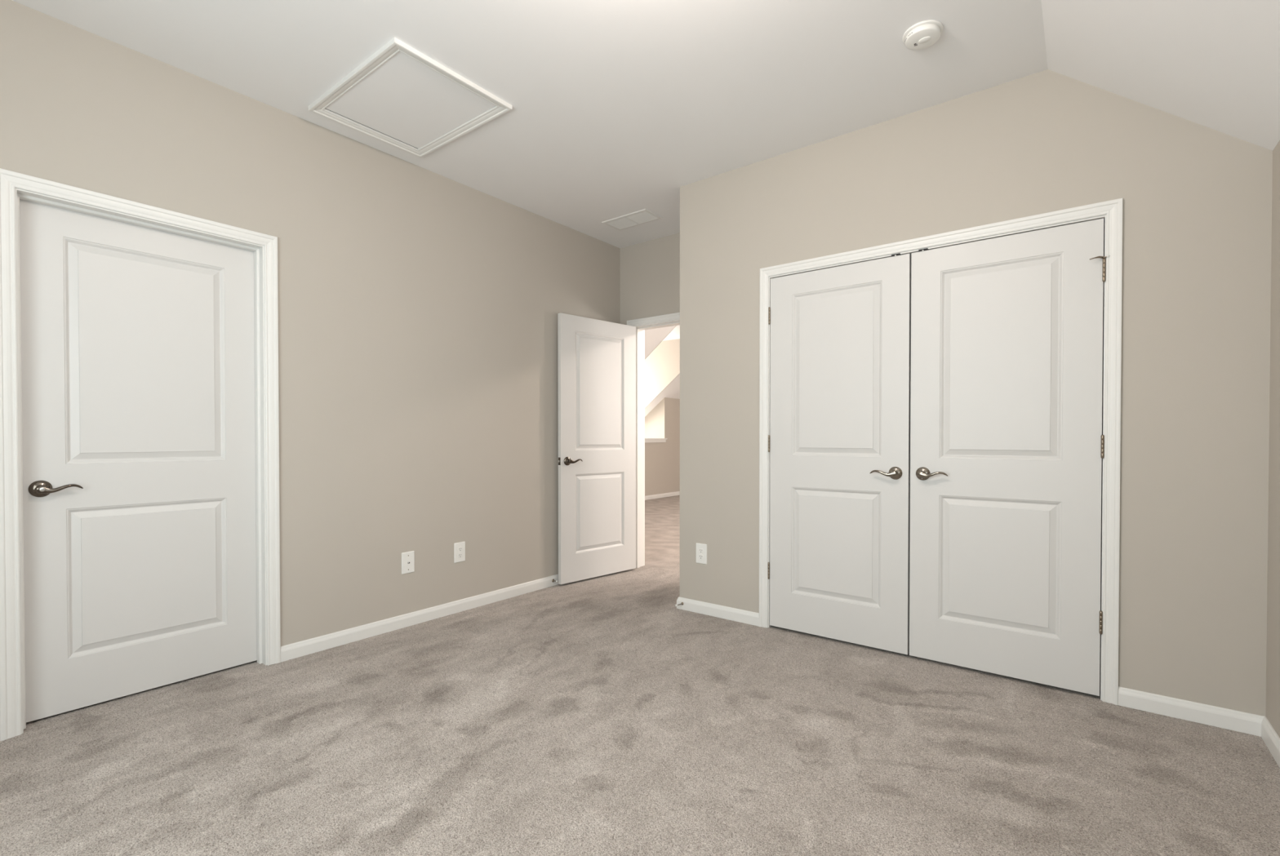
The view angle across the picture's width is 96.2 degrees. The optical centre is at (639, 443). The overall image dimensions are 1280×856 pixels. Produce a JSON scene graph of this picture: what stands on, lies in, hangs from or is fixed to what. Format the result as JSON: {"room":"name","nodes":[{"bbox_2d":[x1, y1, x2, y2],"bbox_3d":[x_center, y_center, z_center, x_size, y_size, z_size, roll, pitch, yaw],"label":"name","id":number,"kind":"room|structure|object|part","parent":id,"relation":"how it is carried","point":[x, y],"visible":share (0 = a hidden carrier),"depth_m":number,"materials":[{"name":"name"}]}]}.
{"room":"empty bedroom","nodes":[
{"label":"empty bedroom","id":0,"kind":"room"},
{"bbox_2d":[0,0,620,646],"bbox_3d":[-1.613,-0.288,3.180,0.116,2.744,4.568,0,1,38],"label":"wall","id":1,"kind":"structure","parent":0,"point":[419,308],"depth_m":3.18,"materials":[{"name":"beige paint"}]},
{"bbox_2d":[19,199,257,722],"bbox_3d":[-2.160,0.067,2.539,0.145,2.030,0.806,0,1,38],"label":"door","id":2,"kind":"structure","parent":1,"relation":"in","point":[138,342],"depth_m":2.48,"materials":[{"name":"white wood"}]},
{"bbox_3d":[-2.352,0.178,2.252,0.016,0.066,0.066,0,1,38],"label":"lever handle","id":3,"kind":"part","parent":2,"relation":"part of","materials":[{"name":"silver metal"}]},
{"bbox_3d":[-2.301,0.178,2.275,0.043,0.032,0.134,0,1,38],"label":"lever","id":4,"kind":"part","parent":2,"relation":"part of","materials":[{"name":"silver metal"}]},
{"bbox_2d":[0,168,280,741],"bbox_3d":[-2.122,0.039,2.510,0.133,2.106,0.933,0,1,38],"label":"door frame","id":5,"kind":"structure","parent":1,"relation":"attached to","point":[14,186],"depth_m":2.24,"materials":[{"name":"white paint"}]},
{"bbox_2d":[401,551,414,574],"bbox_3d":[-1.370,0.706,3.398,0.015,0.127,0.081,0,1,38],"label":"plate","id":6,"kind":"object","parent":1,"relation":"attached to","point":[408,557],"visible":1,"depth_m":3.40,"materials":[{"name":"white plastic"}]},
{"bbox_2d":[280,574,559,662],"bbox_3d":[-1.562,1.048,3.155,0.014,0.074,4.568,0,1,38],"label":"baseboard","id":7,"kind":"structure","parent":1,"relation":"attached to","point":[291,651],"depth_m":3.38,"materials":[{"name":"white paint"}]},
{"bbox_2d":[453,542,465,563],"bbox_3d":[-1.155,0.698,3.682,0.008,0.127,0.081,0,1,38],"label":"wall outlet","id":8,"kind":"object","parent":1,"relation":"attached to","point":[459,548],"visible":1,"depth_m":3.68,"materials":[{"name":"white plastic"}]},
{"bbox_2d":[0,495,1279,855],"bbox_3d":[0.260,1.058,5.648,7.750,0.006,10.960,0,1,38],"label":"floor","id":9,"kind":"structure","parent":0,"point":[599,716],"depth_m":2.01,"materials":[{"name":"carpet"}]},
{"bbox_2d":[12,0,1279,248],"bbox_3d":[-0.723,-1.359,2.509,5.598,0.767,4.844,0,1,38],"label":"ceiling","id":10,"kind":"structure","parent":0,"point":[619,106],"depth_m":2.42,"materials":[{"name":"white paint"}]},
{"bbox_2d":[307,37,512,157],"bbox_3d":[-1.128,-1.646,2.815,0.801,0.020,0.607,0,1,38],"label":"attic hatch","id":11,"kind":"object","parent":10,"relation":"attached to","point":[400,97],"visible":1,"depth_m":2.77,"materials":[{"name":"white paint"}]},
{"bbox_3d":[-1.125,-1.653,2.812,0.688,0.002,0.501,0,1,38],"label":"panel","id":12,"kind":"part","parent":11,"relation":"part of","materials":[{"name":"white paint"}]},
{"bbox_2d":[601,208,662,230],"bbox_3d":[-0.061,-1.669,4.289,0.413,0.008,0.208,0,1,38],"label":"ceiling vent","id":13,"kind":"object","parent":10,"relation":"in","point":[642,216],"visible":1,"depth_m":4.27,"materials":[{"name":"white metal"}]},
{"bbox_2d":[902,19,943,50],"bbox_3d":[1.136,-1.632,2.305,0.148,0.037,0.148,0,1,38],"label":"smoke detector","id":14,"kind":"object","parent":10,"relation":"attached to","point":[922,34],"visible":1,"depth_m":2.28,"materials":[{"name":"white plastic"}]},
{"bbox_2d":[644,397,679,496],"bbox_3d":[-0.954,0.083,9.630,0.950,1.858,6.122,0,1,38],"label":"wall","id":15,"kind":"structure","parent":0,"point":[662,460],"depth_m":10.76,"materials":[{"name":"beige paint"}]},
{"bbox_2d":[644,491,679,500],"bbox_3d":[-0.572,0.979,9.345,0.014,0.074,6.122,0,1,38],"label":"baseboard","id":16,"kind":"structure","parent":15,"relation":"attached to","point":[677,493],"depth_m":10.61,"materials":[{"name":"white paint"}]},
{"bbox_2d":[644,326,679,408],"bbox_3d":[0.005,-0.945,9.892,2.367,1.912,1.982,0,1,38],"label":"wall","id":17,"kind":"structure","parent":0,"point":[662,365],"depth_m":10.39,"materials":[{"name":"beige paint"}]},
{"bbox_2d":[644,438,666,442],"bbox_3d":[-0.450,-0.055,10.256,0.980,0.075,1.867,0,1,38],"label":"window sill","id":18,"kind":"structure","parent":17,"relation":"attached to","point":[646,440],"depth_m":10.41,"materials":[{"name":"white paint"}]},
{"bbox_2d":[644,325,679,417],"bbox_3d":[-0.439,-1.006,9.220,2.251,1.793,6.122,0,1,38],"label":"ceiling","id":19,"kind":"structure","parent":0,"point":[653,337],"depth_m":9.04,"materials":[{"name":"white paint"}]},
{"bbox_2d":[662,324,679,341],"bbox_3d":[1.494,-1.866,7.719,7.366,0.080,6.122,0,1,38],"label":"ceiling","id":20,"kind":"structure","parent":0,"point":[674,334],"depth_m":9.77,"materials":[{"name":"white paint"}]},
{"bbox_2d":[620,224,1104,652],"bbox_3d":[1.301,-0.296,3.917,3.828,2.744,0.160,0,1,38],"label":"wall","id":21,"kind":"structure","parent":0,"point":[650,270],"depth_m":4.73,"materials":[{"name":"beige paint"}]},
{"bbox_2d":[626,312,679,568],"bbox_3d":[0.296,0.013,4.696,0.888,2.110,0.194,0,1,38],"label":"door frame","id":22,"kind":"structure","parent":21,"relation":"attached to","point":[672,319],"depth_m":4.92,"materials":[{"name":"white paint"}]},
{"bbox_2d":[557,312,635,584],"bbox_3d":[-0.322,0.038,4.563,0.794,2.030,0.137,-1,1,-44],"label":"door","id":23,"kind":"structure","parent":22,"relation":"attached to","point":[597,358],"depth_m":4.52,"materials":[{"name":"white wood"}]},
{"bbox_3d":[-0.543,0.133,4.323,0.066,0.066,0.016,-1,1,-44],"label":"lever handle","id":24,"kind":"part","parent":23,"relation":"part of","materials":[{"name":"silver metal"}]},
{"bbox_3d":[-0.489,0.133,4.338,0.134,0.032,0.043,-1,1,-44],"label":"lever","id":25,"kind":"part","parent":23,"relation":"part of","materials":[{"name":"silver metal"}]},
{"bbox_2d":[679,69,1272,716],"bbox_3d":[1.513,-0.288,3.212,2.630,2.744,0.697,0,1,38],"label":"wall","id":26,"kind":"structure","parent":0,"point":[1197,203],"depth_m":2.38,"materials":[{"name":"beige paint"}]},
{"bbox_2d":[696,542,706,564],"bbox_3d":[0.389,0.700,3.645,0.081,0.127,0.008,0,1,38],"label":"wall outlet","id":27,"kind":"object","parent":26,"relation":"attached to","point":[701,548],"visible":1,"depth_m":3.64,"materials":[{"name":"white plastic"}]},
{"bbox_2d":[698,548,703,553],"bbox_3d":[0.387,0.680,3.643,0.034,0.028,0.003,0,1,38],"label":"receptacle","id":28,"kind":"object","parent":27,"relation":"attached to","point":[700,550],"depth_m":3.64,"materials":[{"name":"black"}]},
{"bbox_2d":[676,596,759,626],"bbox_3d":[0.689,1.040,3.854,0.587,0.074,0.711,0,1,38],"label":"baseboard","id":29,"kind":"structure","parent":26,"relation":"attached to","point":[747,617],"depth_m":3.56,"materials":[{"name":"white paint"}]},
{"bbox_2d":[767,253,911,654],"bbox_3d":[1.049,0.055,3.123,0.762,2.028,0.090,0,1,38],"label":"door","id":30,"kind":"structure","parent":26,"relation":"in","point":[839,437],"depth_m":3.10,"materials":[{"name":"white wood"}]},
{"bbox_3d":[1.248,0.152,2.941,0.134,0.032,0.043,0,1,38],"label":"lever","id":31,"kind":"part","parent":30,"relation":"part of","materials":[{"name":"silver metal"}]},
{"bbox_3d":[1.304,0.151,2.931,0.066,0.066,0.016,0,1,38],"label":"lever handle","id":32,"kind":"part","parent":30,"relation":"part of","materials":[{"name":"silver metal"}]},
{"bbox_2d":[918,248,928,251],"bbox_3d":[1.410,-0.961,2.853,0.042,0.011,0.028,0,1,38],"label":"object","id":33,"kind":"structure","parent":26,"relation":"in","point":[926,249],"depth_m":2.84,"materials":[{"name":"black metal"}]},
{"bbox_2d":[759,198,1123,705],"bbox_3d":[1.389,0.033,2.933,1.633,2.109,0.133,0,1,38],"label":"door frame","id":34,"kind":"structure","parent":26,"relation":"attached to","point":[1111,211],"depth_m":2.44,"materials":[{"name":"white paint"}]},
{"bbox_2d":[909,218,1109,696],"bbox_3d":[1.663,0.060,2.649,0.773,2.028,0.090,0,1,38],"label":"door","id":35,"kind":"structure","parent":26,"relation":"in","point":[1007,440],"depth_m":2.63,"materials":[{"name":"white wood"}]},
{"bbox_3d":[1.406,0.150,2.852,0.066,0.066,0.016,0,1,38],"label":"lever handle","id":36,"kind":"part","parent":35,"relation":"part of","materials":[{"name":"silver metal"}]},
{"bbox_3d":[1.429,0.151,2.801,0.134,0.032,0.043,0,1,38],"label":"lever","id":37,"kind":"part","parent":35,"relation":"part of","materials":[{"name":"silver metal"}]},
{"bbox_2d":[1266,140,1279,737],"bbox_3d":[1.431,0.020,0.861,0.116,2.180,4.844,0,1,38],"label":"wall","id":38,"kind":"structure","parent":0,"point":[1273,653],"depth_m":2.07,"materials":[{"name":"beige paint"}]},
{"bbox_2d":[1118,686,1279,768],"bbox_3d":[0.990,1.074,0.745,0.424,0.074,3.871,0,1,38],"label":"baseboard","id":39,"kind":"structure","parent":38,"relation":"attached to","point":[1217,717],"depth_m":2.24,"materials":[{"name":"white paint"}]}
]}

